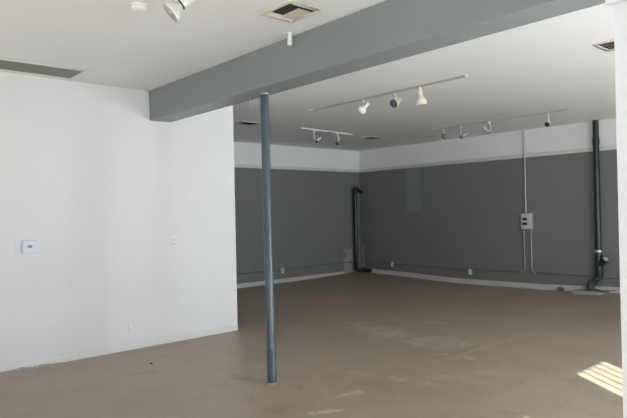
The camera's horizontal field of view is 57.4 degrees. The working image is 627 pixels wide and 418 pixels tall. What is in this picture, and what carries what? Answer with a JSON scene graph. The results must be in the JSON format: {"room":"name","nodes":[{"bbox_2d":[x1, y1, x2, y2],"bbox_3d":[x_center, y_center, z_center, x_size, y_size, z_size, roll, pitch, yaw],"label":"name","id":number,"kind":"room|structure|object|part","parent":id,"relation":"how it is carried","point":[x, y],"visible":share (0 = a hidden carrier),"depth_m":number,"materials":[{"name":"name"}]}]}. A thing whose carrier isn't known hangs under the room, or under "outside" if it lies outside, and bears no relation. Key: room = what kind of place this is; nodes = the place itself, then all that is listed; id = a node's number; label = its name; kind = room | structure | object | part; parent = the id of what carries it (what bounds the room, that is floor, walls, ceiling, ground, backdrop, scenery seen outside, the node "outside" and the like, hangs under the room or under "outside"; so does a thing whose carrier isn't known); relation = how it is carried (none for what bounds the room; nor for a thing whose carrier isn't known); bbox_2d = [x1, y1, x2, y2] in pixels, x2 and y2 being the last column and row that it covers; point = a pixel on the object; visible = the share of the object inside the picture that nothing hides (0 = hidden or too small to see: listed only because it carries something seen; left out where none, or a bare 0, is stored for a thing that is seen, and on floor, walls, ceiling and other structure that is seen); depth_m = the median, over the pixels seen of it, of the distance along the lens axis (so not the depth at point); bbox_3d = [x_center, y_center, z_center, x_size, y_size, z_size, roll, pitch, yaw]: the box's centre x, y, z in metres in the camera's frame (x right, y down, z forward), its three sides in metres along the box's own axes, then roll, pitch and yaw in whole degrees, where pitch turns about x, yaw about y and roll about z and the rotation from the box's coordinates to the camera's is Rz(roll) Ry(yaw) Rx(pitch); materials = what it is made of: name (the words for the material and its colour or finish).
{"room":"empty retail space","nodes":[
{"label":"empty retail space","id":0,"kind":"room"},
{"bbox_2d":[0,72,237,365],"bbox_3d":[-3.610,0.189,5.400,6.771,3.126,0.130,-1,0,-42],"label":"wall","id":1,"kind":"structure","parent":0,"point":[102,187],"depth_m":6.45,"materials":[{"name":"white paint"}]},
{"bbox_2d":[15,239,37,253],"bbox_3d":[-2.937,0.388,5.873,0.214,0.140,0.049,-1,0,-42],"label":"thermostat","id":2,"kind":"object","parent":1,"relation":"attached to","point":[21,246],"visible":1,"depth_m":5.85,"materials":[{"name":"white plastic"}]},
{"bbox_2d":[0,324,237,371],"bbox_3d":[-3.534,1.620,5.342,6.769,0.102,0.007,-1,0,-42],"label":"baseboard","id":3,"kind":"structure","parent":1,"relation":"attached to","point":[174,338],"depth_m":6.49,"materials":[{"name":"white paint"}]},
{"bbox_2d":[128,323,131,330],"bbox_3d":[-2.115,1.360,6.609,0.045,0.090,0.006,-1,0,-42],"label":"cable plate","id":4,"kind":"object","parent":1,"relation":"attached to","point":[129,324],"visible":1,"depth_m":6.60,"materials":[{"name":"white plastic"}]},
{"bbox_2d":[170,236,176,246],"bbox_3d":[-1.707,0.400,6.992,0.080,0.135,0.009,-1,0,-42],"label":"wall outlet","id":5,"kind":"object","parent":1,"relation":"attached to","point":[173,238],"visible":1,"depth_m":6.99,"materials":[{"name":"white plastic"}]},
{"bbox_2d":[234,142,360,283],"bbox_3d":[-1.152,0.166,12.329,6.367,3.126,0.150,-1,0,-42],"label":"wall","id":6,"kind":"structure","parent":0,"point":[313,214],"depth_m":12.95,"materials":[{"name":"grey paint"}]},
{"bbox_2d":[236,269,279,274],"bbox_3d":[-2.038,1.348,11.395,3.489,0.032,0.032,-1,0,-42],"label":"conduit","id":7,"kind":"object","parent":6,"relation":"attached to","point":[277,269],"visible":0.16,"depth_m":12.06,"materials":[{"name":"grey metal"}]},
{"bbox_2d":[237,271,343,287],"bbox_3d":[-1.303,1.598,12.048,5.469,0.108,0.018,-1,0,-42],"label":"baseboard","id":8,"kind":"structure","parent":6,"relation":"attached to","point":[251,284],"depth_m":12.72,"materials":[{"name":"paint"}]},
{"bbox_2d":[234,164,358,172],"bbox_3d":[-1.133,-0.904,12.255,6.065,0.070,0.022,-1,0,-42],"label":"trim","id":9,"kind":"structure","parent":6,"relation":"attached to","point":[235,165],"depth_m":12.95,"materials":[{"name":"white paint"}]},
{"bbox_2d":[284,261,352,269],"bbox_3d":[0.152,1.311,13.340,2.170,0.030,0.020,-1,0,-42],"label":"conduit","id":10,"kind":"object","parent":6,"relation":"attached to","point":[350,261],"visible":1,"depth_m":13.28,"materials":[{"name":"grey metal"}]},
{"bbox_2d":[0,0,615,150],"bbox_3d":[-0.054,-1.524,5.947,13.158,0.150,11.210,-1,0,-42],"label":"ceiling","id":11,"kind":"structure","parent":0,"point":[551,64],"depth_m":5.81,"materials":[{"name":"white paint"}]},
{"bbox_2d":[0,57,86,78],"bbox_3d":[-2.734,-1.385,5.670,0.820,0.014,0.445,-1,0,-42],"label":"ceiling vent","id":12,"kind":"object","parent":11,"relation":"in","point":[6,64],"visible":1,"depth_m":5.66,"materials":[{"name":"white metal"}]},
{"bbox_2d":[130,2,147,12],"bbox_3d":[-1.227,-1.409,4.026,0.120,0.045,0.120,-1,0,-42],"label":"smoke detector","id":13,"kind":"object","parent":11,"relation":"attached to","point":[137,7],"visible":1,"depth_m":3.99,"materials":[{"name":"white plastic"}]},
{"bbox_3d":[-1.228,-1.425,4.026,0.120,0.014,0.120,-1,0,-42],"label":"mounting plate","id":14,"kind":"part","parent":13,"relation":"part of","materials":[{"name":"white plastic"}]},
{"bbox_2d":[233,121,260,125],"bbox_3d":[-1.090,-1.401,9.390,0.360,0.020,0.305,-1,0,-42],"label":"ceiling vent","id":15,"kind":"object","parent":11,"relation":"in","point":[248,123],"visible":0.91,"depth_m":9.37,"materials":[{"name":"beige metal"}]},
{"bbox_2d":[286,32,292,47],"bbox_3d":[-0.196,-1.392,4.717,0.052,0.118,0.052,-1,0,-42],"label":"ceiling sensor","id":16,"kind":"object","parent":11,"relation":"attached to","point":[289,34],"visible":1,"depth_m":4.70,"materials":[{"name":"white plastic"}]},
{"bbox_2d":[258,0,323,23],"bbox_3d":[-0.167,-1.445,4.199,0.335,0.019,0.367,-1,0,-42],"label":"ceiling vent","id":17,"kind":"object","parent":11,"relation":"in","point":[290,11],"visible":1,"depth_m":4.18,"materials":[{"name":"beige metal"}]},
{"bbox_2d":[300,127,352,134],"bbox_3d":[0.264,-1.426,10.539,0.123,0.018,1.400,-1,0,42],"label":"track","id":18,"kind":"object","parent":11,"relation":"attached to","point":[301,127],"visible":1,"depth_m":10.48,"materials":[{"name":"white metal"}]},
{"bbox_2d":[313,130,320,142],"bbox_3d":[0.067,-1.300,10.329,0.165,0.229,0.080,-1,0,-42],"label":"lamp","id":19,"kind":"object","parent":18,"relation":"hanging from","point":[319,138],"visible":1,"depth_m":10.29,"materials":[{"name":"white plastic"}]},
{"bbox_2d":[360,136,382,139],"bbox_3d":[1.174,-1.441,11.630,0.360,0.020,0.325,-1,0,-42],"label":"ceiling vent","id":20,"kind":"object","parent":11,"relation":"in","point":[368,137],"visible":1,"depth_m":11.60,"materials":[{"name":"beige metal"}]},
{"bbox_2d":[149,0,604,121],"bbox_3d":[0.593,-1.295,4.150,0.272,0.351,7.372,-1,0,-42],"label":"ceiling beam","id":21,"kind":"structure","parent":11,"relation":"attached to","point":[387,31],"depth_m":4.32,"materials":[{"name":"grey paint"}]},
{"bbox_2d":[308,75,467,111],"bbox_3d":[0.825,-1.453,7.368,0.124,0.018,2.694,-1,0,-42],"label":"track","id":22,"kind":"object","parent":11,"relation":"attached to","point":[462,76],"visible":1,"depth_m":7.15,"materials":[{"name":"grey metal"}]},
{"bbox_2d":[357,100,369,113],"bbox_3d":[0.656,-1.346,7.565,0.133,0.188,0.168,-1,0,-42],"label":"lamp","id":23,"kind":"object","parent":22,"relation":"attached to","point":[361,109],"visible":1,"depth_m":7.54,"materials":[{"name":"white plastic"}]},
{"bbox_3d":[0.639,-1.312,7.581,0.127,0.117,0.118,-1,0,-42],"label":"lamp shade","id":24,"kind":"part","parent":23,"relation":"part of","materials":[{"name":"white plastic"}]},
{"bbox_2d":[389,93,401,107],"bbox_3d":[1.035,-1.351,7.131,0.180,0.200,0.124,-1,0,-42],"label":"lamp","id":25,"kind":"object","parent":22,"relation":"hanging from","point":[394,103],"visible":1,"depth_m":7.08,"materials":[{"name":"white plastic"}]},
{"bbox_3d":[0.993,-1.306,7.092,0.061,0.101,0.115,-1,0,-42],"label":"bulb","id":26,"kind":"part","parent":25,"relation":"part of","materials":[{"name":"grey glass"}]},
{"bbox_3d":[1.010,-1.312,7.108,0.112,0.124,0.124,-1,0,-42],"label":"lamp shade","id":27,"kind":"part","parent":25,"relation":"part of","materials":[{"name":"beige plastic"}]},
{"bbox_2d":[416,87,426,105],"bbox_3d":[1.284,-1.346,6.833,0.132,0.218,0.132,-1,0,-42],"label":"lamp","id":28,"kind":"object","parent":22,"relation":"hanging from","point":[421,100],"visible":1,"depth_m":6.80,"materials":[{"name":"white plastic"}]},
{"bbox_3d":[1.286,-1.289,6.832,0.132,0.100,0.132,-1,0,-42],"label":"lamp shade","id":29,"kind":"part","parent":28,"relation":"part of","materials":[{"name":"beige plastic"}]},
{"bbox_2d":[431,109,569,130],"bbox_3d":[3.051,-1.491,9.680,0.124,0.018,2.574,-1,0,-42],"label":"track","id":30,"kind":"object","parent":11,"relation":"attached to","point":[563,109],"visible":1,"depth_m":9.51,"materials":[{"name":"grey metal"}]},
{"bbox_2d":[441,129,446,138],"bbox_3d":[2.356,-1.361,10.421,0.117,0.204,0.161,-1,0,-9],"label":"lamp","id":31,"kind":"object","parent":30,"relation":"attached to","point":[443,135],"visible":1,"depth_m":10.36,"materials":[{"name":"white plastic"}]},
{"bbox_3d":[2.364,-1.316,10.363,0.114,0.110,0.031,-1,0,9],"label":"bulb","id":32,"kind":"part","parent":31,"relation":"part of","materials":[{"name":"white glass"}]},
{"bbox_2d":[459,126,467,138],"bbox_3d":[2.672,-1.357,10.170,0.168,0.227,0.076,-1,0,-15],"label":"lamp","id":33,"kind":"object","parent":30,"relation":"hanging from","point":[461,136],"visible":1,"depth_m":10.15,"materials":[{"name":"white plastic"}]},
{"bbox_2d":[483,122,490,133],"bbox_3d":[2.955,-1.376,9.750,0.098,0.213,0.131,-1,0,-42],"label":"lamp","id":34,"kind":"object","parent":30,"relation":"attached to","point":[484,127],"visible":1,"depth_m":9.72,"materials":[{"name":"white plastic"}]},
{"bbox_2d":[544,113,550,126],"bbox_3d":[3.665,-1.387,8.933,0.145,0.221,0.083,-1,0,-42],"label":"lamp","id":35,"kind":"object","parent":30,"relation":"hanging from","point":[547,124],"visible":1,"depth_m":8.90,"materials":[{"name":"white plastic"}]},
{"bbox_2d":[592,39,613,51],"bbox_3d":[2.799,-1.504,5.222,0.340,0.020,0.365,-1,0,-42],"label":"ceiling vent","id":36,"kind":"object","parent":11,"relation":"in","point":[607,46],"visible":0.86,"depth_m":5.26,"materials":[{"name":"beige metal"}]},
{"bbox_2d":[0,272,622,417],"bbox_3d":[0.015,1.651,5.933,13.158,0.250,11.210,-1,0,-42],"label":"floor","id":37,"kind":"structure","parent":0,"point":[354,344],"depth_m":5.78,"materials":[{"name":"concrete"}]},
{"bbox_2d":[0,362,61,374],"bbox_3d":[-3.181,1.630,5.586,1.420,0.047,0.086,-1,0,-42],"label":"mortar","id":38,"kind":"object","parent":37,"relation":"on","point":[49,364],"visible":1,"depth_m":5.82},
{"bbox_2d":[259,93,277,384],"bbox_3d":[-0.423,0.240,5.307,0.104,2.691,0.296,-1,0,-11],"label":"support column","id":39,"kind":"structure","parent":37,"relation":"on","point":[264,97],"depth_m":5.28,"materials":[{"name":"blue metal"}]},
{"bbox_2d":[353,187,371,272],"bbox_3d":[1.192,0.499,13.984,0.300,2.102,0.361,-1,0,-42],"label":"pipe","id":40,"kind":"object","parent":37,"relation":"on","point":[355,189],"visible":1,"depth_m":13.98,"materials":[{"name":"black metal"}]},
{"bbox_2d":[571,289,609,294],"bbox_3d":[4.783,1.447,9.908,0.380,0.054,0.513,-1,0,-42],"label":"pad","id":41,"kind":"object","parent":37,"relation":"on","point":[578,291],"visible":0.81,"depth_m":9.84,"materials":[{"name":"grey concrete"}]},
{"bbox_2d":[586,120,608,289],"bbox_3d":[4.890,-0.065,9.911,0.179,2.948,0.388,-1,0,-42],"label":"drain pipe","id":42,"kind":"object","parent":41,"relation":"on","point":[600,260],"visible":0.99,"depth_m":9.88,"materials":[{"name":"black metal"}]},
{"bbox_2d":[359,118,619,286],"bbox_3d":[4.893,0.026,10.203,0.150,3.126,11.060,-1,0,-42],"label":"wall","id":43,"kind":"structure","parent":0,"point":[462,215],"depth_m":11.49,"materials":[{"name":"grey paint"}]},
{"bbox_2d":[360,194,361,252],"bbox_3d":[1.191,0.567,14.253,0.016,2.000,0.016,-1,0,-42],"label":"conduit","id":44,"kind":"object","parent":43,"relation":"attached to","point":[360,194],"visible":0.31,"depth_m":14.25,"materials":[{"name":"grey metal"}]},
{"bbox_2d":[395,264,467,269],"bbox_3d":[2.571,1.281,12.705,0.032,0.034,2.010,-1,0,-42],"label":"conduit","id":45,"kind":"object","parent":43,"relation":"attached to","point":[395,264],"visible":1,"depth_m":12.68,"materials":[{"name":"grey metal"}]},
{"bbox_2d":[359,145,616,172],"bbox_3d":[4.756,-1.040,10.207,0.022,0.070,10.910,-1,0,-42],"label":"trim","id":46,"kind":"structure","parent":43,"relation":"attached to","point":[613,147],"depth_m":11.45,"materials":[{"name":"white paint"}]},
{"bbox_2d":[369,268,619,292],"bbox_3d":[4.874,1.440,10.126,0.018,0.202,10.720,-1,0,-42],"label":"baseboard","id":47,"kind":"structure","parent":43,"relation":"attached to","point":[387,272],"depth_m":11.54,"materials":[{"name":"paint"}]},
{"bbox_2d":[472,230,525,271],"bbox_3d":[3.678,0.837,11.450,0.021,0.863,1.175,-1,0,-42],"label":"conduit","id":48,"kind":"object","parent":43,"relation":"attached to","point":[523,230],"visible":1,"depth_m":11.08,"materials":[{"name":"grey metal"}]},
{"bbox_2d":[523,130,526,212],"bbox_3d":[4.050,-0.718,10.970,0.037,1.596,0.037,-1,0,-42],"label":"conduit","id":49,"kind":"object","parent":43,"relation":"attached to","point":[523,130],"visible":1,"depth_m":10.96,"materials":[{"name":"grey metal"}]},
{"bbox_2d":[521,213,532,228],"bbox_3d":[4.077,0.235,10.955,0.076,0.310,0.225,-1,0,-42],"label":"box","id":50,"kind":"object","parent":43,"relation":"attached to","point":[526,218],"visible":1,"depth_m":10.92,"materials":[{"name":"grey metal"}]},
{"bbox_3d":[4.040,0.236,10.957,0.008,0.280,0.148,-1,0,-42],"label":"door","id":51,"kind":"part","parent":50,"relation":"part of","materials":[{"name":"grey metal"}]},
{"bbox_3d":[4.112,0.234,10.879,0.006,0.280,0.050,-1,0,-42],"label":"panel","id":52,"kind":"part","parent":50,"relation":"part of","materials":[{"name":"grey metal"}]},
{"bbox_2d":[530,230,619,278],"bbox_3d":[5.450,0.771,9.453,0.021,0.825,3.925,-1,0,-42],"label":"conduit","id":53,"kind":"object","parent":43,"relation":"attached to","point":[530,230],"visible":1,"depth_m":10.58,"materials":[{"name":"grey metal"}]},
{"bbox_2d":[613,1,626,417],"bbox_3d":[1.206,0.029,1.730,1.100,3.046,0.127,-1,0,-42],"label":"wall","id":54,"kind":"structure","parent":0,"point":[620,9],"depth_m":1.41,"materials":[{"name":"white paint"}]},
{"bbox_2d":[605,0,626,5],"bbox_3d":[0.762,-0.996,1.370,0.015,0.981,0.141,-1,0,-42],"label":"trim","id":55,"kind":"structure","parent":54,"relation":"attached to","point":[607,2],"depth_m":1.41,"materials":[{"name":"white paint"}]},
{"bbox_3d":[-0.110,-1.453,2.651,0.034,0.018,2.260,-1,0,-42],"label":"track","id":56,"kind":"object","parent":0,"visible":0},
{"bbox_2d":[162,0,195,22],"bbox_3d":[-0.797,-1.275,3.447,0.230,0.299,0.144,-1,0,0],"label":"lamp","id":57,"kind":"object","parent":56,"relation":"hanging from","point":[173,10],"visible":1,"depth_m":3.43,"materials":[{"name":"white plastic"}]},
{"bbox_3d":[-0.863,-1.179,3.446,0.098,0.106,0.127,-1,0,-42],"label":"bulb","id":58,"kind":"part","parent":57,"relation":"part of","materials":[{"name":"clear glass"}]}
]}

